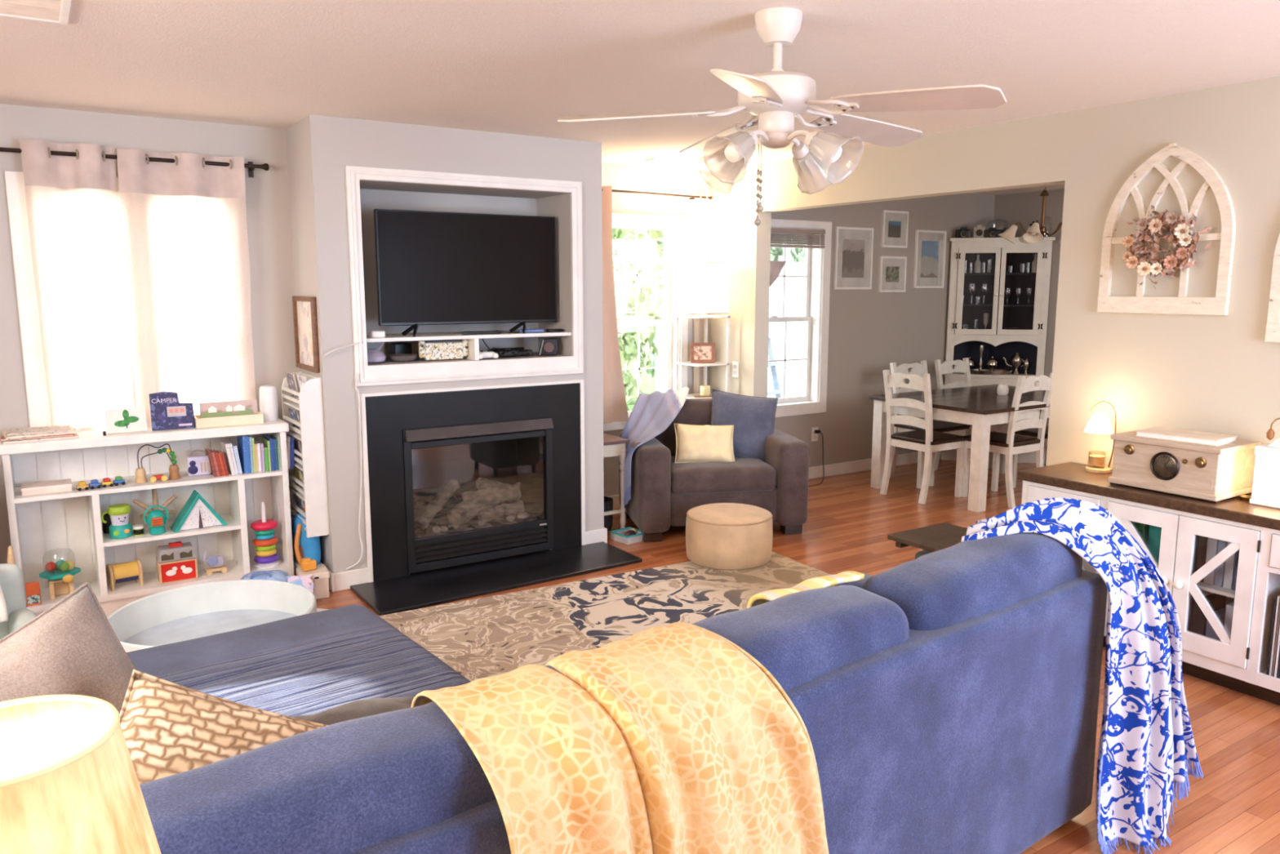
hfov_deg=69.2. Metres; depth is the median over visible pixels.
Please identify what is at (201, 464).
print
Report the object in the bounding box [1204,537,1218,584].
book
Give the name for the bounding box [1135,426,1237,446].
lid
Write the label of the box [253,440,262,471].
storybook
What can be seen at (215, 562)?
elephant
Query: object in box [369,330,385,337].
hub
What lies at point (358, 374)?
power cord
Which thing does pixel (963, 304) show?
shelf
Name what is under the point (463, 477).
fireplace
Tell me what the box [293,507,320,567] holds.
toy
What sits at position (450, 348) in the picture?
decorative box
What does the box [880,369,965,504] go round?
dining chair
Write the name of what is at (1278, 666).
record sleeve
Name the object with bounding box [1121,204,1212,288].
wreath
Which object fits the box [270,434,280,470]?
storybook
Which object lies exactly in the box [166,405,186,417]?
picture
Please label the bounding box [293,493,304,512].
picture book
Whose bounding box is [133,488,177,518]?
tree
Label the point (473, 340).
shelf
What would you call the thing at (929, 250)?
print
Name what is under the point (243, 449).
storybook
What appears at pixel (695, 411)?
cushion
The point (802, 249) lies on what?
tree
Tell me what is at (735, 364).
wall outlet
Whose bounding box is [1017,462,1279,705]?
sideboard
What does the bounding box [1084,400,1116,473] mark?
lamp
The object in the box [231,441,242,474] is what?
storybook
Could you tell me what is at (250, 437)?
storybook
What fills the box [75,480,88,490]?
toy car
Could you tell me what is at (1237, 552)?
book
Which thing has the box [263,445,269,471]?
storybook
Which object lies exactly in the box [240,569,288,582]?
bag
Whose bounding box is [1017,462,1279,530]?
countertop
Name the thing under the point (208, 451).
storybook
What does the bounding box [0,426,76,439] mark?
picture book
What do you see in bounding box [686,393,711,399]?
shelf
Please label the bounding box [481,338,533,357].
heap
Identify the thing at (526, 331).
remote control
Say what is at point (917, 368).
dining chair
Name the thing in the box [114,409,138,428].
print
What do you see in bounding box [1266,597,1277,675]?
record sleeve
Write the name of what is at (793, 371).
deck railing
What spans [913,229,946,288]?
framed picture
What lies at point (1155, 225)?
dried flower
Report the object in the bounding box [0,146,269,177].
curtain rod
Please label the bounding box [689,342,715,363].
framed photo
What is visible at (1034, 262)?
bottle
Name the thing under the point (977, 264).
bottle
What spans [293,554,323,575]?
shelf
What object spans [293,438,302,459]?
picture book
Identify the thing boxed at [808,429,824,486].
power cord
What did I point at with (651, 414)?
throw blanket
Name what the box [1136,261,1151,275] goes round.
dried flower
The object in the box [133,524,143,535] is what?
jar
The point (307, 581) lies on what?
book
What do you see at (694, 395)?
tray
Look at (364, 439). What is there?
trim
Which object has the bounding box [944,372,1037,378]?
countertop
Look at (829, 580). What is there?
blanket
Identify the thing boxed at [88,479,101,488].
toy car
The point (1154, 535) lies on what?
storage box
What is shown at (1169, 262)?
dried flower
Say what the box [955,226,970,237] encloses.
vintage camera
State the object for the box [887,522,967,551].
wooden tray
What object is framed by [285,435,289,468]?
storybook
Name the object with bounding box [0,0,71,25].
ceiling vent
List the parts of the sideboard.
drawer, door, knob, knob, door, drawer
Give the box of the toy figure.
[624,528,636,536]
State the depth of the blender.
4.54 m
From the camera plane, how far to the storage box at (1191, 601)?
4.05 m
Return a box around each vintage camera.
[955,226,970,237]
[973,225,985,237]
[983,227,1001,237]
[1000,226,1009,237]
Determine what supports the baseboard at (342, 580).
attached to the wall at (319, 148)
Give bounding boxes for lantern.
[142,505,168,534]
[1248,417,1279,508]
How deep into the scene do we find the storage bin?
6.13 m
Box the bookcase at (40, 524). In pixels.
[0,417,293,617]
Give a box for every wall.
[0,104,298,564]
[285,114,604,574]
[601,162,995,496]
[706,76,1279,484]
[993,188,1064,463]
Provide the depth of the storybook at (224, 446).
4.79 m
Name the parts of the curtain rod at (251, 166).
rod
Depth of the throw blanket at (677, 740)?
1.68 m
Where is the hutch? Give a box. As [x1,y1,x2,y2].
[940,236,1055,462]
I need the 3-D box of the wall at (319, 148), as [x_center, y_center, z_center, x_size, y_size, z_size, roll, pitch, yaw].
[-1.177,-0.460,5.588,1.675,2.440,0.914,-6,10,-33]
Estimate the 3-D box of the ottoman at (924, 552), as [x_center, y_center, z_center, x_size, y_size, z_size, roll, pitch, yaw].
[1.538,0.779,4.018,0.470,0.464,0.530,-6,10,-33]
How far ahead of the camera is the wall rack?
4.85 m
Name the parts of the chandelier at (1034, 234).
lamp shade, arm, lamp shade, lamp shade, stem, arm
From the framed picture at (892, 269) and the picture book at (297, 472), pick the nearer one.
the picture book at (297, 472)
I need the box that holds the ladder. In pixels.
[767,324,782,398]
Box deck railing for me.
[767,367,804,397]
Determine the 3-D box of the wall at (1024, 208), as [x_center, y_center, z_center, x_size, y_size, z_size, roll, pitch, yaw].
[4.693,-0.668,6.955,0.200,2.440,4.720,-6,10,-33]
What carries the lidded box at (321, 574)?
on the floor
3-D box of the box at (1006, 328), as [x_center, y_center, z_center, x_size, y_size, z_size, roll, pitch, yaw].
[3.393,-0.873,8.459,0.120,0.060,0.060,2,9,12]
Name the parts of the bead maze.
post, post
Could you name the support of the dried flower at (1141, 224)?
on the wreath
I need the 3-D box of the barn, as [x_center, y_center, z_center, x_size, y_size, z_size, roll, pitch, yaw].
[-2.370,0.684,4.747,0.179,0.190,0.105,-6,10,-33]
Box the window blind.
[770,227,825,295]
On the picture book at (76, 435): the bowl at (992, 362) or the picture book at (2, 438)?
the picture book at (2, 438)
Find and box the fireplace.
[364,382,582,581]
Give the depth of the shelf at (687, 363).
6.69 m
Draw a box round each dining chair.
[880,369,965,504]
[889,360,969,486]
[934,357,1008,473]
[961,372,1052,507]
[1012,426,1048,488]
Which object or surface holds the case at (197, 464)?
on the bookcase at (40, 524)
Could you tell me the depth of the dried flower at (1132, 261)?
4.20 m
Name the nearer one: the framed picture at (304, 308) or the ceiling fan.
the ceiling fan
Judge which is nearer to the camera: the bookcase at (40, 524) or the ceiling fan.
the ceiling fan
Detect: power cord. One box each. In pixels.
[324,341,367,569]
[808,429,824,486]
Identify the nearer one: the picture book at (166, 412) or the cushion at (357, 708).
the cushion at (357, 708)
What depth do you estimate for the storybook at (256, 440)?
4.86 m
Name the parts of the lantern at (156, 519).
handle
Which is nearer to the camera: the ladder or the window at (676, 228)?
the window at (676, 228)
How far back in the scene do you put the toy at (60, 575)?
4.45 m
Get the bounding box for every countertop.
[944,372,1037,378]
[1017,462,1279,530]
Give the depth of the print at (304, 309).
4.98 m
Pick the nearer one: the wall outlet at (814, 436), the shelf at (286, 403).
the shelf at (286, 403)
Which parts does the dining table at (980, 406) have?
leg, leg, leg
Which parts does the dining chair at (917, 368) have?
leg, leg, seat rail, seat, leg, leg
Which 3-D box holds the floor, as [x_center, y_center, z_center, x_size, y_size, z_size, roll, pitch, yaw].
[1.370,1.143,3.502,9.800,0.100,7.700,-6,10,-33]
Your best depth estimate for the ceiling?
3.46 m
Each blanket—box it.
[410,622,828,853]
[619,386,688,507]
[746,570,864,608]
[961,497,1203,853]
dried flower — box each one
[1121,235,1133,247]
[1121,251,1132,262]
[1125,255,1137,268]
[1135,217,1147,230]
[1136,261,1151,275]
[1147,217,1162,232]
[1150,262,1162,275]
[1163,254,1177,269]
[1164,211,1177,224]
[1173,223,1189,239]
[1175,247,1187,258]
[1178,233,1191,246]
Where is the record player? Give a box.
[1107,429,1261,502]
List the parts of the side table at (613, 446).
leg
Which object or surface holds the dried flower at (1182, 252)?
on the wreath
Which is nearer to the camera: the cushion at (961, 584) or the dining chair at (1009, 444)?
the cushion at (961, 584)
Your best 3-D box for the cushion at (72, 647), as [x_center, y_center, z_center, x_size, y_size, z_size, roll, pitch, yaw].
[-1.209,0.676,1.839,0.683,0.658,0.258,-8,12,-42]
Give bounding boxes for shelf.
[283,400,299,410]
[285,429,301,440]
[288,485,304,501]
[290,514,306,530]
[293,459,302,471]
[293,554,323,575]
[366,329,571,360]
[675,361,728,366]
[676,315,729,318]
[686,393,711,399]
[962,303,1034,306]
[964,272,1035,275]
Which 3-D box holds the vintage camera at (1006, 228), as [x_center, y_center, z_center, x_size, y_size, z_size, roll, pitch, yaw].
[3.269,-1.733,8.266,0.100,0.088,0.084,1,9,5]
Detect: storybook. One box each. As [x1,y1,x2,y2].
[204,448,217,476]
[209,448,220,476]
[213,448,222,476]
[215,449,226,475]
[217,449,228,475]
[219,440,235,475]
[224,439,238,474]
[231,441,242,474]
[236,435,250,473]
[248,435,253,472]
[249,435,256,472]
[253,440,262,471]
[253,442,258,472]
[255,439,265,471]
[261,436,271,471]
[262,435,275,471]
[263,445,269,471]
[269,435,278,470]
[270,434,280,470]
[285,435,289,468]
[286,434,293,468]
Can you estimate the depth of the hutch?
8.45 m
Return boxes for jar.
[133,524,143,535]
[367,342,386,363]
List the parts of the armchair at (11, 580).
arm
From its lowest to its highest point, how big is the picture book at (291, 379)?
0.158 m
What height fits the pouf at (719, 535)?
0.292 m
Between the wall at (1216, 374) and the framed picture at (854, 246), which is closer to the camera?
the wall at (1216, 374)
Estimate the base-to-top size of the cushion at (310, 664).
0.223 m
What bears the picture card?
in the wooden tray at (258, 418)
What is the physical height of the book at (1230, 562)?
0.241 m
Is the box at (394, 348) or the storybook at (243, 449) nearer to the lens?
the storybook at (243, 449)
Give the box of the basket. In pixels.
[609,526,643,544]
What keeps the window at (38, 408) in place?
in the wall at (267, 193)
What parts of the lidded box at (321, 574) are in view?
box lid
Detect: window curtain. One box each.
[18,139,133,431]
[116,149,256,426]
[601,186,628,423]
[693,191,708,393]
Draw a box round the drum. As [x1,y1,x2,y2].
[106,559,143,591]
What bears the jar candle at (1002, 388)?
on the dining table at (980, 406)
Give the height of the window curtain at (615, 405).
1.615 m
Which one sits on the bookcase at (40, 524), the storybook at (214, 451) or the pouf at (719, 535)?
the storybook at (214, 451)
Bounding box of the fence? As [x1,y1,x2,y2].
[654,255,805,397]
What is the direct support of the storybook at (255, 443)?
on the bookcase at (40, 524)
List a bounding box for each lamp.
[0,693,161,853]
[675,262,729,399]
[769,260,786,286]
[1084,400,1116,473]
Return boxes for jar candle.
[700,385,710,395]
[996,382,1008,395]
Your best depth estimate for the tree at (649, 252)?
10.16 m
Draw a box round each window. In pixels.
[4,170,129,426]
[603,213,688,431]
[768,218,831,417]
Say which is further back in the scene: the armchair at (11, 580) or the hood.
the hood
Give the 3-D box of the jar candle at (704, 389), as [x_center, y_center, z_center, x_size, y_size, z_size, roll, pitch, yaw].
[0.475,-0.266,6.771,0.074,0.070,0.074,-6,10,-33]
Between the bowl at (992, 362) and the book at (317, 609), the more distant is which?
the bowl at (992, 362)
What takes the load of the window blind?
attached to the window at (816, 308)
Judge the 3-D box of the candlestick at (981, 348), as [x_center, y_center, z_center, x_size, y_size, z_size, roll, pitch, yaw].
[3.135,-0.625,8.535,0.072,0.250,0.072,2,9,12]
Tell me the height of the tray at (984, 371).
0.035 m
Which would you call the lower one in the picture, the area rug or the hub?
the area rug
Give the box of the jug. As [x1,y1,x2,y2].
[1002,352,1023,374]
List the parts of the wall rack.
panel, panel, panel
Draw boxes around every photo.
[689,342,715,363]
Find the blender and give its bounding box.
[101,503,132,538]
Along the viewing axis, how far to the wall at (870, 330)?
7.93 m
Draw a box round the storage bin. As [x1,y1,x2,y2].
[604,496,613,530]
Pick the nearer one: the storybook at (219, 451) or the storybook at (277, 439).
the storybook at (219, 451)
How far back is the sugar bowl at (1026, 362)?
8.44 m
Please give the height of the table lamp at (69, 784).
0.588 m
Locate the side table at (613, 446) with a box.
[603,433,629,528]
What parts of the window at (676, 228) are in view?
sash, sash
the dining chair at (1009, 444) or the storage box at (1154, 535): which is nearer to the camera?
the storage box at (1154, 535)
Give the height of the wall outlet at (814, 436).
0.116 m
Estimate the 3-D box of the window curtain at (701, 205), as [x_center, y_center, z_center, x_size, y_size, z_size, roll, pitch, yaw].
[0.462,-0.619,6.962,0.131,2.240,0.044,-6,10,-33]
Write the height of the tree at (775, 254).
5.532 m
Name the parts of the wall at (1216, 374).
board, board, frame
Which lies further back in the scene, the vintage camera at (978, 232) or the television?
the vintage camera at (978, 232)
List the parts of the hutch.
door, door, panel, frame, cornice, door, door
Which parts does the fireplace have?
insert frame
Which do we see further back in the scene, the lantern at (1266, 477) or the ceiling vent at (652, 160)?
the ceiling vent at (652, 160)
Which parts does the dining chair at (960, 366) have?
leg, leg, seat, seat rail, leg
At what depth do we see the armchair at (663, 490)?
5.94 m
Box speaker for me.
[102,513,111,533]
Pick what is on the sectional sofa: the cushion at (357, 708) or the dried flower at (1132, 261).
the cushion at (357, 708)
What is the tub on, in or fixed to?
on the floor
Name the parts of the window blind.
rail, pull cord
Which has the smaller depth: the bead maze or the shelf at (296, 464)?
the bead maze
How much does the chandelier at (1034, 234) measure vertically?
0.513 m
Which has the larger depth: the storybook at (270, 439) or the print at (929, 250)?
the print at (929, 250)
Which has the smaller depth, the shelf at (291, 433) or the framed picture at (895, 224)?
the shelf at (291, 433)
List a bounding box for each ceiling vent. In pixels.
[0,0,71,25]
[644,158,690,164]
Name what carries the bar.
on the shelf at (473, 340)
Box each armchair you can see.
[0,563,37,639]
[618,398,809,542]
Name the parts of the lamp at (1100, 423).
lamp shade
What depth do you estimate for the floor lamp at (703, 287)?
6.62 m
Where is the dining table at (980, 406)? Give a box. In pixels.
[869,384,1049,512]
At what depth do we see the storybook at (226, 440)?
4.79 m
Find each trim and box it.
[345,165,583,386]
[360,379,585,582]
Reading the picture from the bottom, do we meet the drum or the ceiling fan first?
the drum
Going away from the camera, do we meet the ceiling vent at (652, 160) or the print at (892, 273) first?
the ceiling vent at (652, 160)
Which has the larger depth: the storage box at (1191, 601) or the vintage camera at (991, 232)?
the vintage camera at (991, 232)
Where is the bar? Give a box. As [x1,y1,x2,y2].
[461,327,525,334]
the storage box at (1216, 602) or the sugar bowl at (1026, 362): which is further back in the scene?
the sugar bowl at (1026, 362)
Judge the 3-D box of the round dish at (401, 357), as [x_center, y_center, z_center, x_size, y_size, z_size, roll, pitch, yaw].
[-1.321,-0.384,5.162,0.170,0.034,0.170,-6,10,-33]
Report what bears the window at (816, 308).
in the wall at (870, 330)
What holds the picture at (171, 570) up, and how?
attached to the barn
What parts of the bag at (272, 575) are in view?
handle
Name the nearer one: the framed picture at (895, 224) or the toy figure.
the toy figure
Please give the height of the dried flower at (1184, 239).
0.056 m
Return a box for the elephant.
[202,551,226,575]
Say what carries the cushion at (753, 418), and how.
on the armchair at (663, 490)
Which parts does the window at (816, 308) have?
sash, sash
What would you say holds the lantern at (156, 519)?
on the bookcase at (40, 524)
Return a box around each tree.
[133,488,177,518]
[612,227,663,411]
[624,230,805,377]
[772,235,805,358]
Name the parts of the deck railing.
handrail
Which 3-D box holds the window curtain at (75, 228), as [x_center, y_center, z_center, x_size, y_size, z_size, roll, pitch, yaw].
[-2.712,-0.638,4.513,0.394,1.435,0.078,-6,10,-33]
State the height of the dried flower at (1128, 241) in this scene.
0.056 m
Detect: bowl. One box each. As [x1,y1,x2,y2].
[968,356,973,370]
[986,355,997,370]
[1022,358,1029,374]
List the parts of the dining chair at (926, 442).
leg, leg, seat rail, leg, seat, leg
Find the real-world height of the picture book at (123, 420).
0.118 m
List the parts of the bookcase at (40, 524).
panel, shelf, shelf, shelf, panel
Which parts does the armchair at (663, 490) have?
arm, leg, arm, leg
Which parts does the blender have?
handle, lid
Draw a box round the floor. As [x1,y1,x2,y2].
[315,458,1279,853]
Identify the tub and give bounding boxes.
[106,579,316,652]
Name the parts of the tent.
door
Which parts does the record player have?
knob, moulding, moulding, switch knob, lid, knob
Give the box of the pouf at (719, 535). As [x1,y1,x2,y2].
[685,502,773,569]
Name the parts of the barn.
handle, red door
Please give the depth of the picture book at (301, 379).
4.87 m
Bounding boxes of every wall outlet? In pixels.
[732,361,738,377]
[811,426,817,441]
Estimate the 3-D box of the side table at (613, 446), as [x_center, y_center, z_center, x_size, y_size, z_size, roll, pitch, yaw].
[-0.284,0.373,6.158,0.244,0.622,0.420,-6,10,-33]
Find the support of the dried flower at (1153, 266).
on the wreath
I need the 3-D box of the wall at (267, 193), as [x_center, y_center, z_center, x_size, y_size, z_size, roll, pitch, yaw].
[-3.289,-0.276,4.381,3.195,2.440,0.160,-6,10,-33]
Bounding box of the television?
[373,208,556,336]
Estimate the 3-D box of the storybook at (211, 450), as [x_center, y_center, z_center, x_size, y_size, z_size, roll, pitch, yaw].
[-2.195,0.184,4.782,0.033,0.130,0.112,-6,10,-33]
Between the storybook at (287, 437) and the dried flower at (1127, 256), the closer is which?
the dried flower at (1127, 256)
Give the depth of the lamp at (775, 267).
6.82 m
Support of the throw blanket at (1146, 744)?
on the sectional sofa
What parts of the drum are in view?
frame, navy panel, frame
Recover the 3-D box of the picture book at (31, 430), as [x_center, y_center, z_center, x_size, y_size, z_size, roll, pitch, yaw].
[-2.846,0.015,4.393,0.240,0.008,0.180,-4,10,-27]
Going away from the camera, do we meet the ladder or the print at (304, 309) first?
the print at (304, 309)
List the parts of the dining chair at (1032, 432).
leg, seat, seat rail, leg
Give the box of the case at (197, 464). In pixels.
[186,449,211,475]
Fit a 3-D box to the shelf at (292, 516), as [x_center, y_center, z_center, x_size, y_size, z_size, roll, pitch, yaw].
[-1.810,0.515,5.058,0.106,0.012,0.382,-6,10,-33]
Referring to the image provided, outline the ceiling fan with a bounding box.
[557,7,1006,225]
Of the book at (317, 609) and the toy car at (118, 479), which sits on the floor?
the book at (317, 609)
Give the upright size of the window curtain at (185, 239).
1.422 m
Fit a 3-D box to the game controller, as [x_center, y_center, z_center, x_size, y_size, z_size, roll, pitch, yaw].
[-0.883,-0.415,5.301,0.128,0.047,0.102,-6,10,-33]
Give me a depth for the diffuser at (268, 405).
4.90 m
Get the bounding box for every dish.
[386,353,417,361]
[1239,494,1251,501]
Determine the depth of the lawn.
19.74 m
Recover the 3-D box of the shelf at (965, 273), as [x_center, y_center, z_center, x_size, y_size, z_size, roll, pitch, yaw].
[3.269,-1.405,8.523,0.790,0.015,0.370,2,9,12]
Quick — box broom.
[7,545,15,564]
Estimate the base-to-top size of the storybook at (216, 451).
0.120 m
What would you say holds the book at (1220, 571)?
on the sideboard
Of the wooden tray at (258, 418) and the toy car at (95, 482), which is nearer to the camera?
the toy car at (95, 482)
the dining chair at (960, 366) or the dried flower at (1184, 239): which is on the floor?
the dining chair at (960, 366)
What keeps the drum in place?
on the bookcase at (40, 524)
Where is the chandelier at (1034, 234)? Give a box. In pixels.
[997,185,1062,244]
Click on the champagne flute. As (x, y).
(985, 315)
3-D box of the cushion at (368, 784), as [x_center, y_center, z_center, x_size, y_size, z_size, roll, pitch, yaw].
[-0.524,0.753,1.499,1.283,0.508,0.275,-7,11,-37]
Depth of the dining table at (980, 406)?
6.92 m
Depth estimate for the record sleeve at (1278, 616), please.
3.57 m
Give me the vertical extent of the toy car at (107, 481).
0.042 m
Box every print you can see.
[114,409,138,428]
[187,460,198,474]
[200,462,209,471]
[296,301,313,366]
[841,239,865,277]
[885,266,899,282]
[888,221,901,237]
[920,240,938,277]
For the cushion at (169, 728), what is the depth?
1.75 m
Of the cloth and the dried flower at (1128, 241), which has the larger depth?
the dried flower at (1128, 241)
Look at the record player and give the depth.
3.84 m
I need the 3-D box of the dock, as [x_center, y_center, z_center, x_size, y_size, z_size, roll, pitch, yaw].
[-0.550,-0.482,5.572,0.119,0.105,0.053,-2,9,-15]
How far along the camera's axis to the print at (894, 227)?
7.99 m
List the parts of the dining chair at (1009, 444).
leg, leg, seat, seat rail, leg, leg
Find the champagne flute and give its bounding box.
[983,313,989,328]
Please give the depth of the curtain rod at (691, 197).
6.57 m
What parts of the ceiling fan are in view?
blade, blade, light bulb, light bulb, blade, pull chain, pull chain, light arm, light arm, light arm, light bulb, light bulb, blade, blade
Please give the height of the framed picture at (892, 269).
0.306 m
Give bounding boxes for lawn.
[625,369,800,411]
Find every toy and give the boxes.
[39,547,80,599]
[250,502,279,568]
[293,507,320,567]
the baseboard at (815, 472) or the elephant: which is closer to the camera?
the elephant
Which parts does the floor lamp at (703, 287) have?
post, lamp shade, post, post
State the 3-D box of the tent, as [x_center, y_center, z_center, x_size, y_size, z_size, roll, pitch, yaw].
[-2.270,0.421,4.764,0.254,0.184,0.110,-6,11,-36]
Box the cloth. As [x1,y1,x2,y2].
[0,584,8,622]
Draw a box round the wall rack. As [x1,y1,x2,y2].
[280,371,329,537]
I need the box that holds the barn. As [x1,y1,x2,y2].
[155,541,198,583]
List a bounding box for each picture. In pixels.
[160,549,192,560]
[165,564,192,575]
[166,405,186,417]
[168,408,184,413]
[292,296,319,373]
[833,226,873,289]
[878,256,906,292]
[880,209,908,248]
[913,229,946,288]
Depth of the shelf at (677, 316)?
6.64 m
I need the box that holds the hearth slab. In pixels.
[350,541,642,615]
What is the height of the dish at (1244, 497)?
0.014 m
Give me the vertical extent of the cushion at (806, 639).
0.506 m
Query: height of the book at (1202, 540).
0.236 m
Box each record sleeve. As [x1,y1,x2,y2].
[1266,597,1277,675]
[1269,595,1279,675]
[1271,600,1279,676]
[1274,627,1279,677]
[1276,651,1279,678]
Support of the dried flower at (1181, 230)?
on the wreath
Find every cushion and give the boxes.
[0,581,136,714]
[119,669,328,784]
[126,604,471,716]
[139,665,585,853]
[293,696,414,724]
[654,398,711,455]
[671,455,776,494]
[673,422,734,462]
[692,585,909,691]
[711,388,777,461]
[861,532,1082,630]
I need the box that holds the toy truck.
[300,557,316,571]
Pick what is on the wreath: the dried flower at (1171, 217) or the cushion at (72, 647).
the dried flower at (1171, 217)
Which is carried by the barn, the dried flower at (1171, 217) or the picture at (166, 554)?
the picture at (166, 554)
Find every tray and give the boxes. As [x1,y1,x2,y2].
[194,411,263,428]
[692,394,711,397]
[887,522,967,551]
[969,368,1012,374]
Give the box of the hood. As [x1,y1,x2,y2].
[404,417,553,442]
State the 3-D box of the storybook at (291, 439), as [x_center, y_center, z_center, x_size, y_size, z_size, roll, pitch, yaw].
[-1.896,0.131,5.008,0.025,0.166,0.162,-6,10,-33]
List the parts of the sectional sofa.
frame, arm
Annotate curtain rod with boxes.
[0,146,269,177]
[601,188,712,199]
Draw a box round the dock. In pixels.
[537,337,558,355]
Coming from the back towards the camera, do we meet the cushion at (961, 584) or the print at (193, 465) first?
the print at (193, 465)
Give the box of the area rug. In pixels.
[378,551,830,681]
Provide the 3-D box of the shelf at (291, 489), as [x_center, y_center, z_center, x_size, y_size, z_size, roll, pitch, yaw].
[-1.810,0.357,5.034,0.106,0.012,0.382,-6,10,-33]
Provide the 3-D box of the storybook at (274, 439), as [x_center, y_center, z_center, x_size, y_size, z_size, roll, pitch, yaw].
[-1.967,0.137,4.968,0.016,0.165,0.162,-6,10,-33]
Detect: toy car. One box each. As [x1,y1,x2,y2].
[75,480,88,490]
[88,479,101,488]
[100,477,113,487]
[112,475,124,485]
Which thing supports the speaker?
on the bookcase at (40, 524)
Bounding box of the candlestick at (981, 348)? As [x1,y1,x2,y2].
[978,345,984,370]
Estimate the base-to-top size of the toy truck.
0.065 m
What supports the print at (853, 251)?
attached to the framed picture at (854, 246)
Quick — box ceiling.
[0,0,1279,195]
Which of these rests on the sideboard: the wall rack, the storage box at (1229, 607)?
the storage box at (1229, 607)
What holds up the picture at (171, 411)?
attached to the picture book at (166, 412)
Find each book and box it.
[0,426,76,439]
[0,428,75,440]
[0,433,78,444]
[5,425,70,435]
[104,407,147,434]
[149,391,195,431]
[284,372,298,399]
[286,574,314,593]
[288,408,300,430]
[292,465,303,489]
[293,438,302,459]
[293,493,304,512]
[296,374,306,388]
[316,608,329,612]
[1195,535,1208,582]
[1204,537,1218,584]
[1213,539,1227,586]
[1222,541,1235,589]
[1232,550,1239,590]
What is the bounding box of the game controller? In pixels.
[479,350,498,359]
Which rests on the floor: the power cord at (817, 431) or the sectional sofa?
the sectional sofa
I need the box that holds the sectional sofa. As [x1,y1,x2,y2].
[126,532,1107,853]
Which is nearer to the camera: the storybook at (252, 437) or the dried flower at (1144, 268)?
the dried flower at (1144, 268)
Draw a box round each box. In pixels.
[21,478,72,496]
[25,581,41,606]
[296,564,329,599]
[389,342,411,354]
[417,338,468,359]
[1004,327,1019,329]
[1130,520,1149,547]
[1147,524,1198,572]
[1186,593,1194,631]
[1190,592,1226,635]
[1205,606,1226,640]
[1224,601,1234,637]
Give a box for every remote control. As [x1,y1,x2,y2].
[518,328,544,333]
[546,328,563,332]
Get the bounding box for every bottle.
[973,253,981,272]
[1031,253,1037,272]
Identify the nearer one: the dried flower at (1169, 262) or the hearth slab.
the dried flower at (1169, 262)
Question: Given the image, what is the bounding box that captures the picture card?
[199,399,257,417]
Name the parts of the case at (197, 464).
handle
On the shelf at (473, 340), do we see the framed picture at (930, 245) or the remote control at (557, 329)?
the remote control at (557, 329)
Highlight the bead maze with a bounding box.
[134,443,180,483]
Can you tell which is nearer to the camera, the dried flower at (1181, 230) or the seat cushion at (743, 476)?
the dried flower at (1181, 230)
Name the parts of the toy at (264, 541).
post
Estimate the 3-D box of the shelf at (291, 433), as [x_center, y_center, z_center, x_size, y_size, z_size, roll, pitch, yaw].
[-1.810,0.041,4.986,0.106,0.012,0.382,-6,10,-33]
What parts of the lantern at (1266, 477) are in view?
corner post, stud trim, lit panel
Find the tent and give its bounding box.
[169,489,227,532]
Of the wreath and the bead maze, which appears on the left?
the bead maze
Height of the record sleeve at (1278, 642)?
0.315 m
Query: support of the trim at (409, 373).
attached to the wall at (319, 148)
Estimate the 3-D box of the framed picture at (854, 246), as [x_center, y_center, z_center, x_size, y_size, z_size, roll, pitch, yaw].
[1.787,-1.407,7.756,0.430,0.510,0.022,-6,10,-33]
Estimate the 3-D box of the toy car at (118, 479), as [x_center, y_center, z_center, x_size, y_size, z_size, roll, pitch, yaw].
[-2.554,0.263,4.547,0.048,0.042,0.035,-8,12,-43]
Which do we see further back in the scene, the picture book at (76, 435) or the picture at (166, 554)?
the picture at (166, 554)
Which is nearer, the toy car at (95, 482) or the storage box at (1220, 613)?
the storage box at (1220, 613)
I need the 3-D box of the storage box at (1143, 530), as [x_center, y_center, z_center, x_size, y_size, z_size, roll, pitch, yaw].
[2.241,0.500,4.127,0.220,0.200,0.110,-6,10,-33]
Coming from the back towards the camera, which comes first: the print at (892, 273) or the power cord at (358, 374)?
the print at (892, 273)
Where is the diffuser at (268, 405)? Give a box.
[259,384,278,421]
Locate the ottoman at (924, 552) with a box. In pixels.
[915,549,1084,569]
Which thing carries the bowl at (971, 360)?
on the tray at (984, 371)
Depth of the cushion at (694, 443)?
6.06 m
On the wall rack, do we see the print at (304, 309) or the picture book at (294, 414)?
the picture book at (294, 414)
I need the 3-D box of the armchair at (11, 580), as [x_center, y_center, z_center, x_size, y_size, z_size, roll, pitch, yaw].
[-2.451,0.823,3.420,0.415,0.537,0.430,8,12,44]
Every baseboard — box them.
[320,494,620,591]
[808,451,918,479]
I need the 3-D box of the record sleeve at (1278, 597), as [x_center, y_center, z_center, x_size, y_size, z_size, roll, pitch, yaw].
[2.572,0.796,3.657,0.315,0.327,0.006,-6,10,-33]
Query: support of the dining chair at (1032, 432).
on the floor

